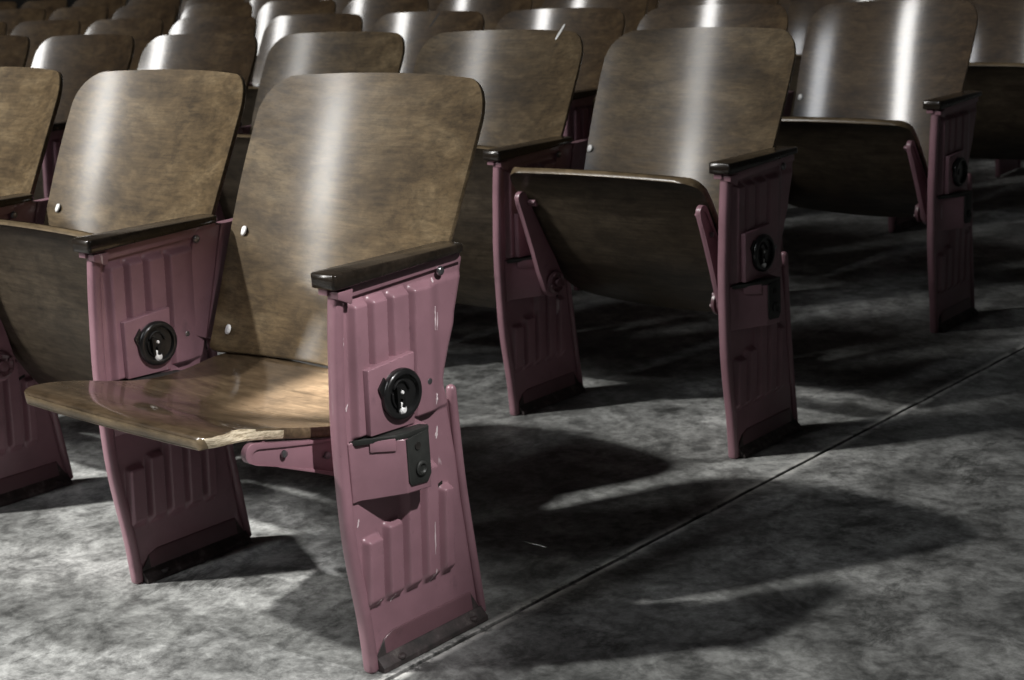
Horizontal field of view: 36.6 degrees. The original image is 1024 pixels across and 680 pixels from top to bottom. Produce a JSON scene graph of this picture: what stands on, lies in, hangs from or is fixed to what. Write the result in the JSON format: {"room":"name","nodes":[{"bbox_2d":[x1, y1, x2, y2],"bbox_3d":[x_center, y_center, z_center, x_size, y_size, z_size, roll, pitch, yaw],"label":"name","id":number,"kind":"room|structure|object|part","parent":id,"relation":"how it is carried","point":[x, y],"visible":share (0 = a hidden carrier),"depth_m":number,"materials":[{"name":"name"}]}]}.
{"room":"auditorium","nodes":[
{"label":"auditorium","id":0,"kind":"room"},
{"bbox_2d":[0,0,76,8],"bbox_3d":[-12.502,-5.098,11.760,0.200,7.550,22.000,9,19,40],"label":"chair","id":1,"kind":"structure","parent":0,"point":[20,3],"depth_m":19.20,"materials":[{"name":"paint"}]},
{"bbox_2d":[126,0,182,21],"bbox_3d":[3.757,-6.020,11.744,24.000,7.550,0.200,9,19,40],"label":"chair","id":2,"kind":"structure","parent":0,"point":[127,0],"depth_m":19.49,"materials":[{"name":"paint"}]},
{"bbox_2d":[0,157,1023,679],"bbox_3d":[-4.204,0.316,3.740,24.000,0.044,25.000,9,19,40],"label":"floor","id":3,"kind":"structure","parent":0,"point":[618,535],"depth_m":2.74,"materials":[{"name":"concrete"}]},
{"bbox_2d":[0,22,6,34],"bbox_3d":[-2.504,-1.017,7.021,0.603,0.812,0.445,9,19,40],"label":"chair","id":4,"kind":"object","parent":3,"relation":"on","point":[3,26],"visible":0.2,"depth_m":6.94,"materials":[{"name":"brown wood"}]},
{"bbox_2d":[0,1,16,10],"bbox_3d":[-3.549,-1.863,10.463,0.406,0.814,0.619,-15,19,-39],"label":"chair","id":5,"kind":"object","parent":3,"relation":"on","point":[5,5],"visible":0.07,"depth_m":10.46,"materials":[{"name":"brown wood"}]},
{"bbox_2d":[0,35,29,66],"bbox_3d":[-1.799,-0.574,5.095,0.603,0.812,0.445,9,19,40],"label":"chair","id":6,"kind":"object","parent":3,"relation":"on","point":[14,50],"visible":0.11,"depth_m":5.08,"materials":[{"name":"brown wood"}]},
{"bbox_2d":[0,8,45,34],"bbox_3d":[-2.798,-1.409,8.570,0.603,0.812,0.445,9,19,39],"label":"chair","id":7,"kind":"object","parent":3,"relation":"on","point":[12,17],"visible":0.04,"depth_m":8.68,"materials":[{"name":"brown wood"}]},
{"bbox_2d":[0,67,72,506],"bbox_3d":[-1.134,-0.128,3.172,0.603,0.812,0.445,9,19,41],"label":"chair","id":8,"kind":"object","parent":3,"relation":"on","point":[34,459],"visible":0.63,"depth_m":3.08,"materials":[{"name":"brown wood"}]},
{"bbox_3d":[-1.018,-0.230,2.911,0.036,0.035,0.253,9,19,41],"label":"arm rail","id":9,"kind":"part","parent":8,"relation":"part of","materials":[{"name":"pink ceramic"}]},
{"bbox_3d":[-1.022,-0.247,2.906,0.049,0.021,0.260,9,19,41],"label":"armrest","id":10,"kind":"part","parent":8,"relation":"part of","materials":[{"name":"brown wood"}]},
{"bbox_3d":[-1.110,-0.334,3.227,0.517,0.447,0.246,9,19,41],"label":"backrest","id":11,"kind":"part","parent":8,"relation":"part of","materials":[{"name":"brown wood"}]},
{"bbox_3d":[-0.999,0.037,2.981,0.030,0.560,0.265,9,19,41],"label":"frame","id":12,"kind":"part","parent":8,"relation":"part of","materials":[{"name":"metal"}]},
{"bbox_2d":[20,0,67,19],"bbox_3d":[-3.111,-1.798,10.107,0.409,0.814,0.616,-16,19,-40],"label":"chair","id":13,"kind":"object","parent":3,"relation":"on","point":[50,6],"visible":0.05,"depth_m":10.16,"materials":[{"name":"brown wood"}]},
{"bbox_2d":[11,20,80,66],"bbox_3d":[-2.072,-0.949,6.656,0.603,0.812,0.445,9,19,40],"label":"chair","id":14,"kind":"object","parent":3,"relation":"on","point":[40,31],"visible":0.06,"depth_m":6.77,"materials":[{"name":"brown wood"}]},
{"bbox_2d":[49,6,107,34],"bbox_3d":[-2.361,-1.342,8.211,0.603,0.812,0.445,9,18,39],"label":"chair","id":15,"kind":"object","parent":3,"relation":"on","point":[87,15],"visible":0.04,"depth_m":8.29,"materials":[{"name":"brown wood"}]},
{"bbox_2d":[31,34,134,200],"bbox_3d":[-1.371,-0.504,4.726,0.603,0.812,0.445,9,19,40],"label":"chair","id":16,"kind":"object","parent":3,"relation":"on","point":[78,58],"visible":0.12,"depth_m":4.80,"materials":[{"name":"brown wood"}]},
{"bbox_3d":[-1.454,-0.472,4.694,0.485,0.411,0.067,9,43,40],"label":"seat","id":17,"kind":"part","parent":16,"relation":"part of","materials":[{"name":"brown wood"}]},
{"bbox_3d":[-1.233,-0.340,4.537,0.030,0.560,0.265,9,19,40],"label":"frame","id":18,"kind":"part","parent":16,"relation":"part of","materials":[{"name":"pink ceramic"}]},
{"bbox_3d":[-1.252,-0.607,4.467,0.036,0.035,0.253,9,19,40],"label":"arm rail","id":19,"kind":"part","parent":16,"relation":"part of","materials":[{"name":"metal"}]},
{"bbox_3d":[-1.256,-0.624,4.462,0.049,0.021,0.260,9,19,40],"label":"armrest","id":20,"kind":"part","parent":16,"relation":"part of","materials":[{"name":"brown wood"}]},
{"bbox_3d":[-1.349,-0.710,4.782,0.517,0.447,0.246,9,19,40],"label":"backrest","id":21,"kind":"part","parent":16,"relation":"part of","materials":[{"name":"brown wood"}]},
{"bbox_2d":[72,0,121,18],"bbox_3d":[-2.669,-1.733,9.754,0.409,0.814,0.616,-16,19,-40],"label":"chair","id":22,"kind":"object","parent":3,"relation":"on","point":[113,6],"visible":0.02,"depth_m":9.79,"materials":[{"name":"brown wood"}]},
{"bbox_2d":[85,18,162,69],"bbox_3d":[-1.639,-0.881,6.293,0.603,0.812,0.445,9,19,39],"label":"chair","id":23,"kind":"object","parent":3,"relation":"on","point":[143,31],"visible":0.04,"depth_m":6.33,"materials":[{"name":"brown wood"}]},
{"bbox_2d":[0,69,251,583],"bbox_3d":[-0.707,-0.057,2.797,0.597,0.812,0.445,9,19,41],"label":"chair","id":24,"kind":"object","parent":3,"relation":"on","point":[121,278],"visible":0.84,"depth_m":2.69,"materials":[{"name":"brown wood"}]},
{"bbox_3d":[-0.965,-0.047,2.866,0.031,0.262,0.074,9,19,41],"label":"seat arm","id":25,"kind":"part","parent":24,"relation":"part of","materials":[{"name":"metal"}]},
{"bbox_3d":[-0.783,-0.024,2.757,0.485,0.411,0.067,9,44,41],"label":"seat","id":26,"kind":"part","parent":24,"relation":"part of","materials":[{"name":"brown wood"}]},
{"bbox_3d":[-0.596,-0.177,2.534,0.049,0.021,0.260,9,19,41],"label":"armrest","id":27,"kind":"part","parent":24,"relation":"part of","materials":[{"name":"brown wood"}]},
{"bbox_3d":[-0.681,-0.262,2.851,0.517,0.447,0.246,9,19,41],"label":"backrest","id":28,"kind":"part","parent":24,"relation":"part of","materials":[{"name":"brown wood"}]},
{"bbox_3d":[-0.605,0.006,2.533,0.025,0.104,0.104,9,19,41],"label":"hub plate","id":29,"kind":"part","parent":24,"relation":"part of","materials":[{"name":"pink metal"}]},
{"bbox_3d":[-0.592,-0.159,2.539,0.036,0.035,0.253,9,19,41],"label":"arm rail","id":30,"kind":"part","parent":24,"relation":"part of","materials":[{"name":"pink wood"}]},
{"bbox_2d":[122,370,180,380],"bbox_3d":[-0.590,0.097,2.542,0.054,0.081,0.124,9,19,41],"label":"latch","id":31,"kind":"object","parent":24,"relation":"attached to","point":[130,375],"depth_m":2.52,"materials":[{"name":"metal"}]},
{"bbox_3d":[-0.573,0.108,2.609,0.030,0.560,0.265,9,19,41],"label":"frame","id":32,"kind":"part","parent":24,"relation":"part of","materials":[{"name":"pink metal"}]},
{"bbox_2d":[112,4,176,34],"bbox_3d":[-1.923,-1.276,7.853,0.603,0.812,0.445,9,18,39],"label":"chair","id":33,"kind":"object","parent":3,"relation":"on","point":[167,13],"visible":0.06,"depth_m":7.92,"materials":[{"name":"brown wood"}]},
{"bbox_2d":[126,0,180,23],"bbox_3d":[-2.228,-1.668,9.402,0.412,0.814,0.613,-16,19,-41],"label":"chair","id":34,"kind":"object","parent":3,"relation":"on","point":[177,3],"visible":0.02,"depth_m":9.47,"materials":[{"name":"brown wood"}]},
{"bbox_2d":[178,0,187,20],"bbox_3d":[-2.108,-1.984,10.557,0.409,0.814,0.616,-16,19,-41],"label":"chair","id":35,"kind":"object","parent":3,"relation":"on","point":[183,1],"visible":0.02,"depth_m":10.72,"materials":[{"name":"brown wood"}]},
{"bbox_2d":[137,33,257,349],"bbox_3d":[-0.942,-0.435,4.359,0.603,0.812,0.445,9,19,40],"label":"chair","id":36,"kind":"object","parent":3,"relation":"on","point":[236,53],"visible":0.03,"depth_m":4.44,"materials":[{"name":"brown wood"}]},
{"bbox_3d":[-0.920,-0.641,4.415,0.517,0.447,0.246,9,19,40],"label":"backrest","id":37,"kind":"part","parent":36,"relation":"part of","materials":[{"name":"brown wood"}]},
{"bbox_2d":[169,16,256,85],"bbox_3d":[-1.205,-0.813,5.931,0.603,0.812,0.445,9,19,39],"label":"chair","id":38,"kind":"object","parent":3,"relation":"on","point":[211,24],"visible":0.02,"depth_m":6.03,"materials":[{"name":"brown wood"}]},
{"bbox_3d":[-1.184,-1.019,5.987,0.517,0.447,0.246,9,19,39],"label":"backrest","id":39,"kind":"part","parent":38,"relation":"part of","materials":[{"name":"brown wood"}]},
{"bbox_2d":[183,0,244,11],"bbox_3d":[-1.781,-1.605,9.052,0.408,0.814,0.617,-16,19,-40],"label":"chair","id":40,"kind":"object","parent":3,"relation":"on","point":[189,2],"visible":0.02,"depth_m":9.18,"materials":[{"name":"brown wood"}]},
{"bbox_2d":[181,2,252,18],"bbox_3d":[-1.484,-1.210,7.497,0.603,0.812,0.445,8,18,39],"label":"chair","id":41,"kind":"object","parent":3,"relation":"on","point":[216,8],"visible":0.05,"depth_m":7.60,"materials":[{"name":"brown wood"}]},
{"bbox_2d":[24,73,487,673],"bbox_3d":[-0.340,0.033,2.365,0.601,0.811,0.617,9,19,40],"label":"chair","id":42,"kind":"object","parent":3,"relation":"on","point":[342,256],"visible":1,"depth_m":2.32,"materials":[{"name":"brown wood"}]},
{"bbox_3d":[-0.436,0.091,2.328,0.467,0.067,0.411,9,19,40],"label":"seat","id":43,"kind":"part","parent":42,"relation":"part of","materials":[{"name":"brown wood"}]},
{"bbox_3d":[-0.281,0.167,2.177,0.031,0.112,0.254,9,19,40],"label":"seat arm","id":44,"kind":"part","parent":42,"relation":"part of","materials":[{"name":"pink metal"}]},
{"bbox_3d":[-0.259,-0.193,2.482,0.517,0.447,0.246,9,19,40],"label":"backrest","id":45,"kind":"part","parent":42,"relation":"part of","materials":[{"name":"brown wood"}]},
{"bbox_3d":[-0.169,-0.107,2.163,0.049,0.021,0.260,9,19,40],"label":"armrest","id":46,"kind":"part","parent":42,"relation":"part of","materials":[{"name":"brown wood"}]},
{"bbox_3d":[-0.178,0.076,2.162,0.025,0.104,0.104,9,19,40],"label":"hub plate","id":47,"kind":"part","parent":42,"relation":"part of","materials":[{"name":"pink metal"}]},
{"bbox_3d":[-0.166,-0.089,2.168,0.036,0.035,0.253,9,19,40],"label":"arm rail","id":48,"kind":"part","parent":42,"relation":"part of","materials":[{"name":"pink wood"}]},
{"bbox_2d":[349,424,430,485],"bbox_3d":[-0.163,0.167,2.172,0.054,0.081,0.124,9,19,40],"label":"latch","id":49,"kind":"object","parent":42,"relation":"attached to","point":[382,454],"depth_m":2.15,"materials":[{"name":"metal"}]},
{"bbox_3d":[-0.146,0.178,2.238,0.030,0.560,0.265,9,19,40],"label":"frame","id":50,"kind":"part","parent":42,"relation":"part of","materials":[{"name":"pink metal"}]},
{"bbox_2d":[250,0,282,19],"bbox_3d":[-1.336,-1.541,8.704,0.407,0.814,0.618,-16,19,-41],"label":"chair","id":51,"kind":"object","parent":3,"relation":"on","point":[257,5],"visible":0.02,"depth_m":8.86,"materials":[{"name":"brown wood"}]},
{"bbox_2d":[250,0,335,82],"bbox_3d":[-1.044,-1.145,7.142,0.603,0.812,0.445,8,18,38],"label":"chair","id":52,"kind":"object","parent":3,"relation":"on","point":[271,10],"visible":0.03,"depth_m":7.27,"materials":[{"name":"brown wood"}]},
{"bbox_3d":[-1.124,-1.112,7.109,0.485,0.411,0.067,8,41,38],"label":"seat","id":53,"kind":"part","parent":52,"relation":"part of","materials":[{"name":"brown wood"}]},
{"bbox_3d":[-1.025,-1.351,7.199,0.517,0.447,0.246,8,18,38],"label":"backrest","id":54,"kind":"part","parent":52,"relation":"part of","materials":[{"name":"brown wood"}]},
{"bbox_2d":[241,14,362,126],"bbox_3d":[-0.769,-0.746,5.571,0.603,0.812,0.445,9,19,39],"label":"chair","id":55,"kind":"object","parent":3,"relation":"on","point":[279,27],"visible":0.06,"depth_m":5.68,"materials":[{"name":"brown wood"}]},
{"bbox_3d":[-0.853,-0.714,5.535,0.485,0.411,0.067,9,43,39],"label":"seat","id":56,"kind":"part","parent":55,"relation":"part of","materials":[{"name":"brown wood"}]},
{"bbox_3d":[-0.749,-0.952,5.627,0.517,0.447,0.246,9,19,39],"label":"backrest","id":57,"kind":"part","parent":55,"relation":"part of","materials":[{"name":"brown wood"}]},
{"bbox_2d":[215,31,404,221],"bbox_3d":[-0.511,-0.366,3.993,0.603,0.812,0.445,9,19,40],"label":"chair","id":58,"kind":"object","parent":3,"relation":"on","point":[346,51],"visible":0.09,"depth_m":4.08,"materials":[{"name":"brown wood"}]},
{"bbox_3d":[-0.778,-0.357,4.065,0.031,0.262,0.072,9,19,40],"label":"seat arm","id":59,"kind":"part","parent":58,"relation":"part of","materials":[{"name":"pink metal"}]},
{"bbox_3d":[-0.595,-0.334,3.959,0.485,0.411,0.067,9,43,40],"label":"seat","id":60,"kind":"part","parent":58,"relation":"part of","materials":[{"name":"brown wood"}]},
{"bbox_3d":[-0.489,-0.572,4.049,0.517,0.447,0.246,9,19,40],"label":"backrest","id":61,"kind":"part","parent":58,"relation":"part of","materials":[{"name":"brown wood"}]},
{"bbox_2d":[334,0,351,13],"bbox_3d":[-0.892,-1.478,8.355,0.411,0.814,0.614,-16,19,-42],"label":"chair","id":62,"kind":"object","parent":3,"relation":"on","point":[340,4],"visible":0.02,"depth_m":8.47,"materials":[{"name":"brown wood"}]},
{"bbox_2d":[342,0,428,31],"bbox_3d":[-0.602,-1.080,6.789,0.603,0.812,0.445,8,18,38],"label":"chair","id":63,"kind":"object","parent":3,"relation":"on","point":[371,11],"visible":0.02,"depth_m":6.91,"materials":[{"name":"brown wood"}]},
{"bbox_2d":[371,11,484,72],"bbox_3d":[-0.333,-0.680,5.212,0.603,0.812,0.445,9,18,39],"label":"chair","id":64,"kind":"object","parent":3,"relation":"on","point":[416,28],"visible":0.03,"depth_m":5.32,"materials":[{"name":"brown wood"}]},
{"bbox_2d":[428,0,442,10],"bbox_3d":[-0.443,-1.415,8.010,0.410,0.814,0.615,-16,19,-42],"label":"chair","id":65,"kind":"object","parent":3,"relation":"on","point":[433,4],"visible":0.02,"depth_m":8.07,"materials":[{"name":"brown wood"}]},
{"bbox_2d":[436,0,531,29],"bbox_3d":[-0.159,-1.016,6.438,0.603,0.812,0.445,8,18,38],"label":"chair","id":66,"kind":"object","parent":3,"relation":"on","point":[493,11],"visible":0.02,"depth_m":6.50,"materials":[{"name":"brown wood"}]},
{"bbox_2d":[413,24,587,415],"bbox_3d":[-0.080,-0.304,3.627,0.603,0.824,0.445,9,19,40],"label":"chair","id":67,"kind":"object","parent":3,"relation":"on","point":[528,78],"visible":0.61,"depth_m":3.52,"materials":[{"name":"brown wood"}]},
{"bbox_3d":[-0.157,-0.265,3.602,0.485,0.411,0.067,9,38,40],"label":"seat","id":68,"kind":"part","parent":67,"relation":"part of","materials":[{"name":"brown wood"}]},
{"bbox_3d":[-0.058,-0.504,3.685,0.517,0.447,0.246,9,19,40],"label":"backrest","id":69,"kind":"part","parent":67,"relation":"part of","materials":[{"name":"brown wood"}]},
{"bbox_2d":[506,255,531,262],"bbox_3d":[0.046,-0.145,3.374,0.054,0.081,0.124,9,19,40],"label":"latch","id":70,"kind":"object","parent":67,"relation":"attached to","point":[509,258],"depth_m":3.34,"materials":[{"name":"metal"}]},
{"bbox_3d":[0.030,-0.236,3.364,0.025,0.104,0.104,9,19,40],"label":"hub plate","id":71,"kind":"part","parent":67,"relation":"part of","materials":[{"name":"metal"}]},
{"bbox_3d":[0.038,-0.419,3.365,0.049,0.021,0.260,9,19,40],"label":"armrest","id":72,"kind":"part","parent":67,"relation":"part of","materials":[{"name":"brown wood"}]},
{"bbox_3d":[0.042,-0.401,3.370,0.036,0.035,0.253,9,19,40],"label":"arm rail","id":73,"kind":"part","parent":67,"relation":"part of","materials":[{"name":"brown wood"}]},
{"bbox_3d":[0.061,-0.134,3.441,0.030,0.560,0.265,9,19,40],"label":"frame","id":74,"kind":"part","parent":67,"relation":"part of","materials":[{"name":"metal"}]},
{"bbox_2d":[532,0,544,9],"bbox_3d":[0.007,-1.354,7.667,0.409,0.814,0.616,-16,19,-41],"label":"chair","id":75,"kind":"object","parent":3,"relation":"on","point":[536,4],"visible":0.02,"depth_m":7.65,"materials":[{"name":"brown wood"}]},
{"bbox_2d":[495,8,624,290],"bbox_3d":[0.106,-0.614,4.854,0.603,0.812,0.445,8,18,39],"label":"chair","id":76,"kind":"object","parent":3,"relation":"on","point":[598,29],"visible":0.1,"depth_m":4.83,"materials":[{"name":"brown wood"}]},
{"bbox_3d":[0.125,-0.820,4.911,0.517,0.447,0.246,8,18,39],"label":"backrest","id":77,"kind":"part","parent":76,"relation":"part of","materials":[{"name":"brown wood"}]},
{"bbox_3d":[0.250,-0.450,4.669,0.030,0.560,0.265,8,18,39],"label":"frame","id":78,"kind":"part","parent":76,"relation":"part of","materials":[{"name":"metal"}]},
{"bbox_3d":[0.231,-0.717,4.598,0.036,0.035,0.253,8,18,39],"label":"arm rail","id":79,"kind":"part","parent":76,"relation":"part of","materials":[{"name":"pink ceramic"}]},
{"bbox_3d":[0.227,-0.735,4.593,0.049,0.021,0.260,8,18,39],"label":"armrest","id":80,"kind":"part","parent":76,"relation":"part of","materials":[{"name":"brown wood"}]},
{"bbox_2d":[541,0,647,34],"bbox_3d":[0.286,-0.952,6.088,0.603,0.812,0.445,8,18,38],"label":"chair","id":81,"kind":"object","parent":3,"relation":"on","point":[634,11],"visible":0.03,"depth_m":6.09,"materials":[{"name":"brown wood"}]},
{"bbox_2d":[646,0,657,13],"bbox_3d":[0.456,-1.292,7.323,0.411,0.814,0.614,-17,19,-42],"label":"chair","id":82,"kind":"object","parent":3,"relation":"on","point":[652,4],"visible":0.02,"depth_m":7.22,"materials":[{"name":"brown wood"}]},
{"bbox_2d":[510,27,801,458],"bbox_3d":[0.354,-0.228,3.255,0.598,0.814,0.483,9,19,39],"label":"chair","id":83,"kind":"object","parent":3,"relation":"on","point":[679,199],"visible":1,"depth_m":3.20,"materials":[{"name":"brown wood"}]},
{"bbox_3d":[0.061,-0.199,3.309,0.031,0.254,0.112,9,61,39],"label":"seat arm","id":84,"kind":"part","parent":83,"relation":"part of","materials":[{"name":"metal"}]},
{"bbox_3d":[0.252,-0.197,3.209,0.485,0.411,0.067,9,61,39],"label":"seat","id":85,"kind":"part","parent":83,"relation":"part of","materials":[{"name":"brown wood"}]},
{"bbox_3d":[0.374,-0.437,3.326,0.483,0.447,0.241,9,18,39],"label":"backrest","id":86,"kind":"part","parent":83,"relation":"part of","materials":[{"name":"brown wood"}]},
{"bbox_3d":[0.391,-0.148,3.034,0.031,0.254,0.112,9,61,39],"label":"seat arm","id":87,"kind":"part","parent":83,"relation":"part of","materials":[{"name":"metal"}]},
{"bbox_3d":[0.472,-0.351,3.003,0.049,0.021,0.260,9,19,39],"label":"armrest","id":88,"kind":"part","parent":83,"relation":"part of","materials":[{"name":"brown wood"}]},
{"bbox_3d":[0.476,-0.334,3.008,0.036,0.035,0.253,9,19,39],"label":"arm rail","id":89,"kind":"part","parent":83,"relation":"part of","materials":[{"name":"black wood"}]},
{"bbox_3d":[0.465,-0.168,3.001,0.025,0.104,0.104,9,19,39],"label":"hub plate","id":90,"kind":"part","parent":83,"relation":"part of","materials":[{"name":"metal"}]},
{"bbox_2d":[730,276,780,319],"bbox_3d":[0.480,-0.077,3.011,0.054,0.081,0.124,9,19,39],"label":"latch","id":91,"kind":"object","parent":83,"relation":"attached to","point":[751,297],"depth_m":2.99,"materials":[{"name":"metal"}]},
{"bbox_3d":[0.495,-0.067,3.078,0.030,0.560,0.265,9,19,39],"label":"frame","id":92,"kind":"part","parent":83,"relation":"part of","materials":[{"name":"metal"}]},
{"bbox_2d":[592,4,794,251],"bbox_3d":[0.545,-0.548,4.499,0.603,0.812,0.445,8,18,39],"label":"chair","id":93,"kind":"object","parent":3,"relation":"on","point":[714,15],"visible":0.02,"depth_m":4.57,"materials":[{"name":"brown wood"}]},
{"bbox_3d":[0.565,-0.754,4.555,0.517,0.447,0.246,8,18,38],"label":"backrest","id":94,"kind":"part","parent":93,"relation":"part of","materials":[{"name":"brown wood"}]},
{"bbox_2d":[658,0,778,7],"bbox_3d":[0.731,-0.889,5.739,0.603,0.812,0.445,8,18,38],"label":"chair","id":95,"kind":"object","parent":3,"relation":"on","point":[663,3],"visible":0.02,"depth_m":5.85,"materials":[{"name":"brown wood"}]},
{"bbox_2d":[778,0,790,13],"bbox_3d":[1.363,-1.170,6.644,0.408,0.814,0.617,-16,19,-42],"label":"chair","id":96,"kind":"object","parent":3,"relation":"on","point":[784,3],"visible":0.02,"depth_m":6.80,"materials":[{"name":"brown wood"}]},
{"bbox_2d":[787,0,921,232],"bbox_3d":[1.178,-0.826,5.393,0.603,0.812,0.445,8,18,37],"label":"chair","id":97,"kind":"object","parent":3,"relation":"on","point":[800,13],"visible":0.05,"depth_m":5.55,"materials":[{"name":"brown wood"}]},
{"bbox_3d":[1.099,-0.793,5.358,0.485,0.411,0.067,8,41,37],"label":"seat","id":98,"kind":"part","parent":97,"relation":"part of","materials":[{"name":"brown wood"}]},
{"bbox_3d":[1.195,-1.032,5.450,0.517,0.447,0.246,8,18,37],"label":"backrest","id":99,"kind":"part","parent":97,"relation":"part of","materials":[{"name":"brown wood"}]},
{"bbox_2d":[775,0,981,332],"bbox_3d":[0.976,-0.477,4.122,0.602,0.814,0.517,8,18,38],"label":"chair","id":100,"kind":"object","parent":3,"relation":"on","point":[882,122],"visible":0.96,"depth_m":4.08,"materials":[{"name":"brown wood"}]},
{"bbox_3d":[0.877,-0.446,4.077,0.485,0.067,0.411,8,-23,38],"label":"seat","id":101,"kind":"part","parent":100,"relation":"part of","materials":[{"name":"brown wood"}]},
{"bbox_3d":[1.006,-0.689,4.202,0.495,0.447,0.243,8,18,38],"label":"backrest","id":102,"kind":"part","parent":100,"relation":"part of","materials":[{"name":"brown wood"}]},
{"bbox_3d":[1.022,-0.393,3.907,0.031,0.112,0.254,8,-23,38],"label":"seat arm","id":103,"kind":"part","parent":100,"relation":"part of","materials":[{"name":"metal"}]},
{"bbox_3d":[1.113,-0.587,3.889,0.036,0.035,0.253,8,18,38],"label":"arm rail","id":104,"kind":"part","parent":100,"relation":"part of","materials":[{"name":"black wood"}]},
{"bbox_3d":[1.109,-0.605,3.884,0.049,0.021,0.260,8,18,38],"label":"armrest","id":105,"kind":"part","parent":100,"relation":"part of","materials":[{"name":"brown wood"}]},
{"bbox_3d":[1.102,-0.422,3.882,0.025,0.104,0.104,8,18,38],"label":"hub plate","id":106,"kind":"part","parent":100,"relation":"part of","materials":[{"name":"metal"}]},
{"bbox_2d":[936,190,971,222],"bbox_3d":[1.118,-0.331,3.893,0.054,0.081,0.124,8,18,38],"label":"latch","id":107,"kind":"object","parent":100,"relation":"attached to","point":[952,206],"depth_m":3.87,"materials":[{"name":"metal"}]},
{"bbox_3d":[1.132,-0.320,3.960,0.030,0.560,0.265,8,18,38],"label":"frame","id":108,"kind":"part","parent":100,"relation":"part of","materials":[{"name":"metal"}]},
{"bbox_2d":[963,0,1023,159],"bbox_3d":[1.623,-0.762,5.042,0.611,0.814,0.478,8,18,37],"label":"chair","id":109,"kind":"object","parent":3,"relation":"on","point":[996,64],"visible":0.45,"depth_m":5.02,"materials":[{"name":"brown wood"}]},
{"bbox_3d":[1.528,-0.730,4.987,0.485,0.411,0.067,8,59,37],"label":"seat","id":110,"kind":"part","parent":109,"relation":"part of","materials":[{"name":"brown wood"}]},
{"bbox_3d":[1.643,-0.970,5.105,0.517,0.447,0.246,8,18,37],"label":"backrest","id":111,"kind":"part","parent":109,"relation":"part of","materials":[{"name":"brown wood"}]},
{"bbox_2d":[995,159,1020,177],"bbox_3d":[1.814,-1.110,6.305,0.613,0.814,0.412,11,20,44],"label":"chair","id":112,"kind":"object","parent":3,"relation":"on","point":[1002,166],"visible":0.05,"depth_m":6.13,"materials":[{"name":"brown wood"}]},
{"bbox_3d":[1.966,-0.943,6.106,0.030,0.560,0.265,7,18,36],"label":"frame","id":113,"kind":"part","parent":112,"relation":"part of","materials":[{"name":"pink metal"}]}
]}

